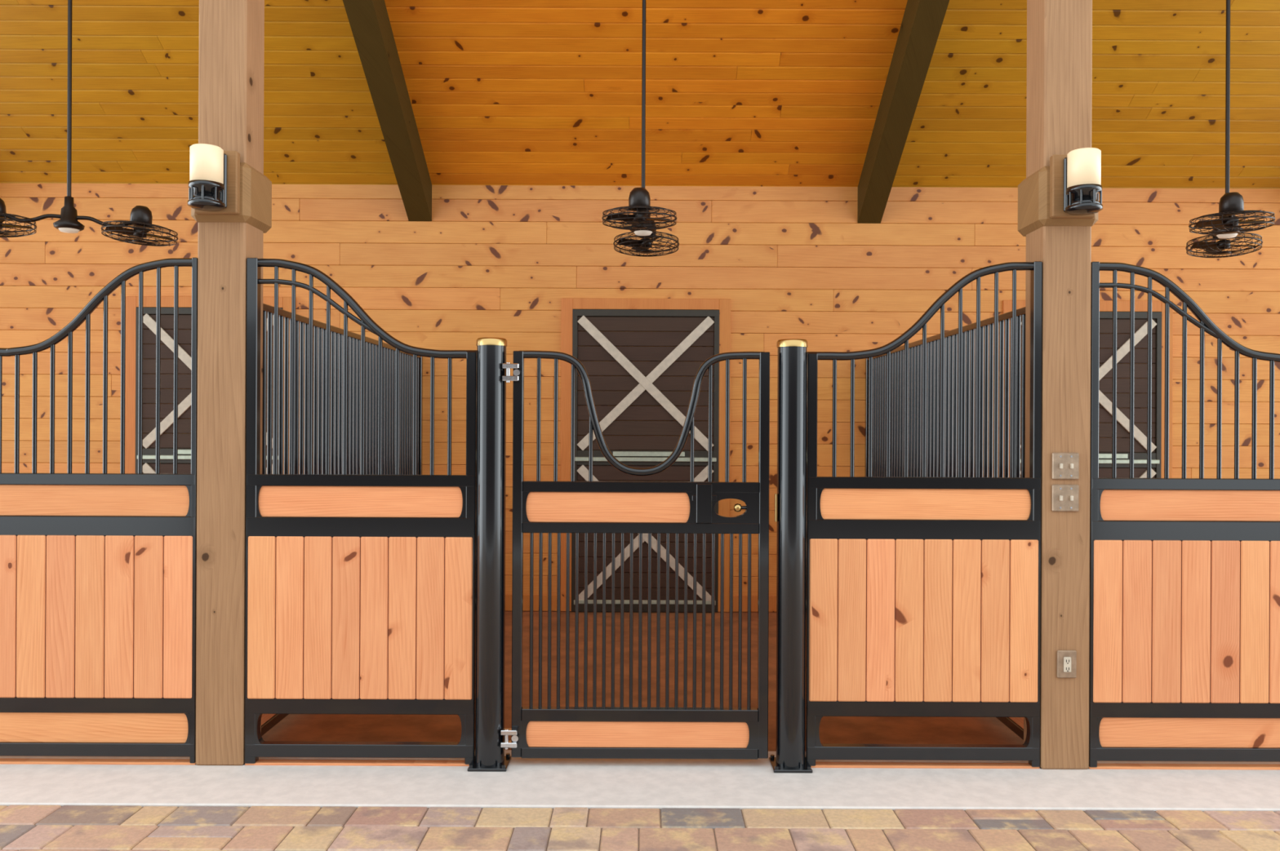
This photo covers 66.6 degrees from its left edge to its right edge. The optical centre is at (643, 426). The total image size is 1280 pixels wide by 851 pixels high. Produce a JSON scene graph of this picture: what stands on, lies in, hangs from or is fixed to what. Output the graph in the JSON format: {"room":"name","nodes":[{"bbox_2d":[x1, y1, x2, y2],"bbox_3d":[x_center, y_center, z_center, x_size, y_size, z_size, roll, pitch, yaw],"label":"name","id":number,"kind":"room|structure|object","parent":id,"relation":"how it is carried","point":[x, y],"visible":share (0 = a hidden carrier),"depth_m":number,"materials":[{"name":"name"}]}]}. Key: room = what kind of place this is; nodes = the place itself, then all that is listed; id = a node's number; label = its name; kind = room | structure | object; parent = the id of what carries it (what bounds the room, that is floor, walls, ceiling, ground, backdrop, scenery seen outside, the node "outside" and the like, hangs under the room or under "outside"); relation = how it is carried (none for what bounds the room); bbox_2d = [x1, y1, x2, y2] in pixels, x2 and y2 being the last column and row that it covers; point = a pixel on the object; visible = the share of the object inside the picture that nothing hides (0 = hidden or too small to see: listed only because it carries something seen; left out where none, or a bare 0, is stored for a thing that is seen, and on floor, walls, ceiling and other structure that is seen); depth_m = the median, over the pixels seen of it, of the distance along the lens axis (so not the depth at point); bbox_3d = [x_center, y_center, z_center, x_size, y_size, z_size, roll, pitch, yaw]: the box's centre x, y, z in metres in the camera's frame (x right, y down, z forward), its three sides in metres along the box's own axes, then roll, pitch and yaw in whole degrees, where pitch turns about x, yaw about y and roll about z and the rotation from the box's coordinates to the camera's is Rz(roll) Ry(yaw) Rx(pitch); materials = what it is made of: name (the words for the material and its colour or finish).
{"room":"farm building","nodes":[
{"label":"farm building","id":0,"kind":"room"},
{"bbox_2d":[0,0,1279,188],"bbox_3d":[0.017,-3.712,5.873,16.000,3.351,5.413,0,0,0],"label":"ceiling","id":1,"kind":"structure","parent":0,"point":[742,93],"depth_m":7.57,"materials":[{"name":"brown wood"}]},
{"bbox_2d":[0,0,177,246],"bbox_3d":[-3.745,-2.301,6.360,1.254,2.149,0.717,0,0,0],"label":"ceiling fan","id":2,"kind":"object","parent":1,"relation":"hanging from","point":[140,218],"depth_m":6.35,"materials":[{"name":"black metal"}]},
{"bbox_2d":[342,0,431,221],"bbox_3d":[-1.931,-3.480,5.830,0.200,3.392,5.260,0,0,0],"label":"rafter","id":3,"kind":"object","parent":1,"relation":"attached to","point":[369,21],"visible":1,"depth_m":7.38,"materials":[{"name":"brown wood"}]},
{"bbox_2d":[601,0,679,257],"bbox_3d":[0.000,-2.284,6.360,0.503,2.149,1.294,0,0,0],"label":"ceiling fan","id":4,"kind":"object","parent":1,"relation":"hanging from","point":[643,226],"depth_m":6.35,"materials":[{"name":"black metal"}]},
{"bbox_2d":[857,0,949,223],"bbox_3d":[1.963,-3.462,5.830,0.200,3.392,5.260,0,0,0],"label":"rafter","id":5,"kind":"object","parent":1,"relation":"attached to","point":[922,20],"visible":1,"depth_m":7.36,"materials":[{"name":"brown wood"}]},
{"bbox_2d":[1185,0,1275,257],"bbox_3d":[3.810,-2.267,6.360,0.852,2.149,1.198,0,0,0],"label":"ceiling fan","id":6,"kind":"object","parent":1,"relation":"hanging from","point":[1226,227],"depth_m":6.35,"materials":[{"name":"black metal"}]},
{"bbox_2d":[0,182,1279,595],"bbox_3d":[-0.230,-0.246,8.530,16.462,3.890,0.140,0,0,0],"label":"wall","id":7,"kind":"structure","parent":0,"point":[491,261],"depth_m":8.46,"materials":[{"name":"brown wood"}]},
{"bbox_2d":[124,296,291,474],"bbox_3d":[-3.761,0.228,8.435,1.466,2.710,0.050,0,0,0],"label":"door","id":8,"kind":"structure","parent":7,"relation":"in","point":[149,303],"depth_m":8.43,"materials":[{"name":"brown wood"}]},
{"bbox_2d":[505,594,776,612],"bbox_3d":[-0.007,1.530,8.450,16.000,0.140,0.020,0,0,0],"label":"baseboard","id":9,"kind":"structure","parent":7,"relation":"attached to","point":[772,599],"depth_m":8.44,"materials":[{"name":"brown wood"}]},
{"bbox_2d":[560,297,730,613],"bbox_3d":[0.014,0.245,8.435,1.466,2.710,0.050,0,0,0],"label":"door","id":10,"kind":"structure","parent":7,"relation":"in","point":[597,326],"depth_m":8.44,"materials":[{"name":"brown wood"}]},
{"bbox_2d":[1002,300,1173,478],"bbox_3d":[3.839,0.262,8.435,1.466,2.710,0.050,0,0,0],"label":"door","id":11,"kind":"structure","parent":7,"relation":"in","point":[1105,340],"depth_m":8.44,"materials":[{"name":"brown wood"}]},
{"bbox_2d":[0,750,1279,812],"bbox_3d":[-0.007,1.660,4.466,16.000,0.120,0.708,0,0,0],"label":"floor","id":12,"kind":"structure","parent":0,"point":[526,783],"depth_m":4.35,"materials":[{"name":"grey concrete"}]},
{"bbox_2d":[0,257,197,764],"bbox_3d":[-3.010,0.393,4.600,1.815,2.386,0.060,0,0,0],"label":"panel","id":13,"kind":"object","parent":12,"relation":"on","point":[98,571],"visible":0.98,"depth_m":4.58,"materials":[{"name":"black paint"}]},
{"bbox_2d":[191,0,271,765],"bbox_3d":[-1.980,-1.159,4.678,0.280,5.500,0.345,0,0,0],"label":"timber post","id":14,"kind":"object","parent":12,"relation":"on","point":[231,64],"visible":0.7,"depth_m":4.57,"materials":[{"name":"brown wood"}]},
{"bbox_2d":[187,143,226,211],"bbox_3d":[-1.978,-1.123,4.420,0.156,0.283,0.171,0,0,0],"label":"lantern","id":15,"kind":"object","parent":14,"relation":"attached to","point":[207,183],"visible":1,"depth_m":4.36,"materials":[{"name":"white glass"}]},
{"bbox_2d":[244,257,476,766],"bbox_3d":[-1.330,0.401,4.600,1.079,2.386,0.060,0,0,0],"label":"panel","id":16,"kind":"object","parent":12,"relation":"on","point":[360,589],"visible":1,"depth_m":4.58,"materials":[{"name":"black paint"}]},
{"bbox_2d":[467,337,511,772],"bbox_3d":[-0.722,0.590,4.600,0.180,2.014,0.180,0,0,0],"label":"gate post","id":17,"kind":"object","parent":12,"relation":"on","point":[490,757],"visible":0.99,"depth_m":4.54,"materials":[{"name":"black metal"}]},
{"bbox_2d":[500,351,777,759],"bbox_3d":[-0.019,0.601,4.580,1.288,1.918,0.084,0,0,0],"label":"gate","id":18,"kind":"object","parent":17,"relation":"attached to","point":[555,506],"visible":1,"depth_m":4.59,"materials":[{"name":"black metal"}]},
{"bbox_2d":[768,338,812,773],"bbox_3d":[0.696,0.596,4.600,0.180,2.014,0.180,0,0,0],"label":"gate post","id":19,"kind":"object","parent":12,"relation":"on","point":[789,757],"visible":0.99,"depth_m":4.54,"materials":[{"name":"black metal"}]},
{"bbox_2d":[804,261,1042,768],"bbox_3d":[1.317,0.413,4.600,1.098,2.386,0.060,0,0,0],"label":"panel","id":20,"kind":"object","parent":12,"relation":"on","point":[923,593],"visible":0.98,"depth_m":4.58,"materials":[{"name":"black paint"}]},
{"bbox_2d":[1017,0,1097,769],"bbox_3d":[1.990,-1.141,4.678,0.280,5.500,0.345,0,0,0],"label":"timber post","id":21,"kind":"object","parent":12,"relation":"on","point":[1059,104],"visible":0.69,"depth_m":4.57,"materials":[{"name":"brown wood"}]},
{"bbox_2d":[1051,484,1079,511],"bbox_3d":[1.974,0.334,4.558,0.125,0.125,0.026,0,0,0],"label":"switch plate","id":22,"kind":"object","parent":21,"relation":"attached to","point":[1064,498],"visible":1,"depth_m":4.56,"materials":[{"name":"paint"}]},
{"bbox_2d":[1051,453,1079,479],"bbox_3d":[1.974,0.184,4.558,0.125,0.125,0.026,0,0,0],"label":"switch plate","id":23,"kind":"object","parent":21,"relation":"attached to","point":[1065,466],"visible":1,"depth_m":4.56,"materials":[{"name":"paint"}]},
{"bbox_2d":[1057,650,1076,678],"bbox_3d":[1.980,1.112,4.561,0.090,0.128,0.019,0,0,0],"label":"electrical outlet","id":24,"kind":"object","parent":21,"relation":"attached to","point":[1066,660],"visible":1,"depth_m":4.56,"materials":[{"name":"paint"}]},
{"bbox_2d":[1063,147,1102,215],"bbox_3d":[1.992,-1.105,4.420,0.156,0.283,0.171,0,0,0],"label":"lantern","id":25,"kind":"object","parent":21,"relation":"attached to","point":[1082,186],"visible":1,"depth_m":4.36,"materials":[{"name":"white glass"}]},
{"bbox_2d":[1088,262,1279,769],"bbox_3d":[3.007,0.421,4.600,1.815,2.386,0.060,0,0,0],"label":"panel","id":26,"kind":"object","parent":12,"relation":"on","point":[1184,644],"visible":0.98,"depth_m":4.58,"materials":[{"name":"black paint"}]},
{"bbox_2d":[0,805,1279,850],"bbox_3d":[-0.007,1.661,0.904,16.000,0.118,6.408,0,0,0],"label":"floor","id":27,"kind":"structure","parent":0,"point":[22,828],"depth_m":3.87,"materials":[{"name":"beige brick"}]},
{"bbox_2d":[262,611,1023,751],"bbox_3d":[-0.007,1.663,6.690,16.000,0.115,3.740,0,0,0],"label":"floor matting","id":28,"kind":"structure","parent":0,"point":[294,727],"depth_m":5.88,"materials":[{"name":"brown rubber"}]},
{"bbox_2d":[261,303,422,736],"bbox_3d":[-1.942,0.484,6.625,0.050,2.215,3.630,0,0,0],"label":"wall","id":29,"kind":"structure","parent":28,"relation":"on","point":[268,722],"depth_m":6.07,"materials":[{"name":"black metal"}]},
{"bbox_2d":[864,306,1025,740],"bbox_3d":[1.938,0.501,6.625,0.050,2.215,3.630,0,0,0],"label":"wall","id":30,"kind":"structure","parent":28,"relation":"on","point":[1015,725],"depth_m":6.08,"materials":[{"name":"black metal"}]}
]}

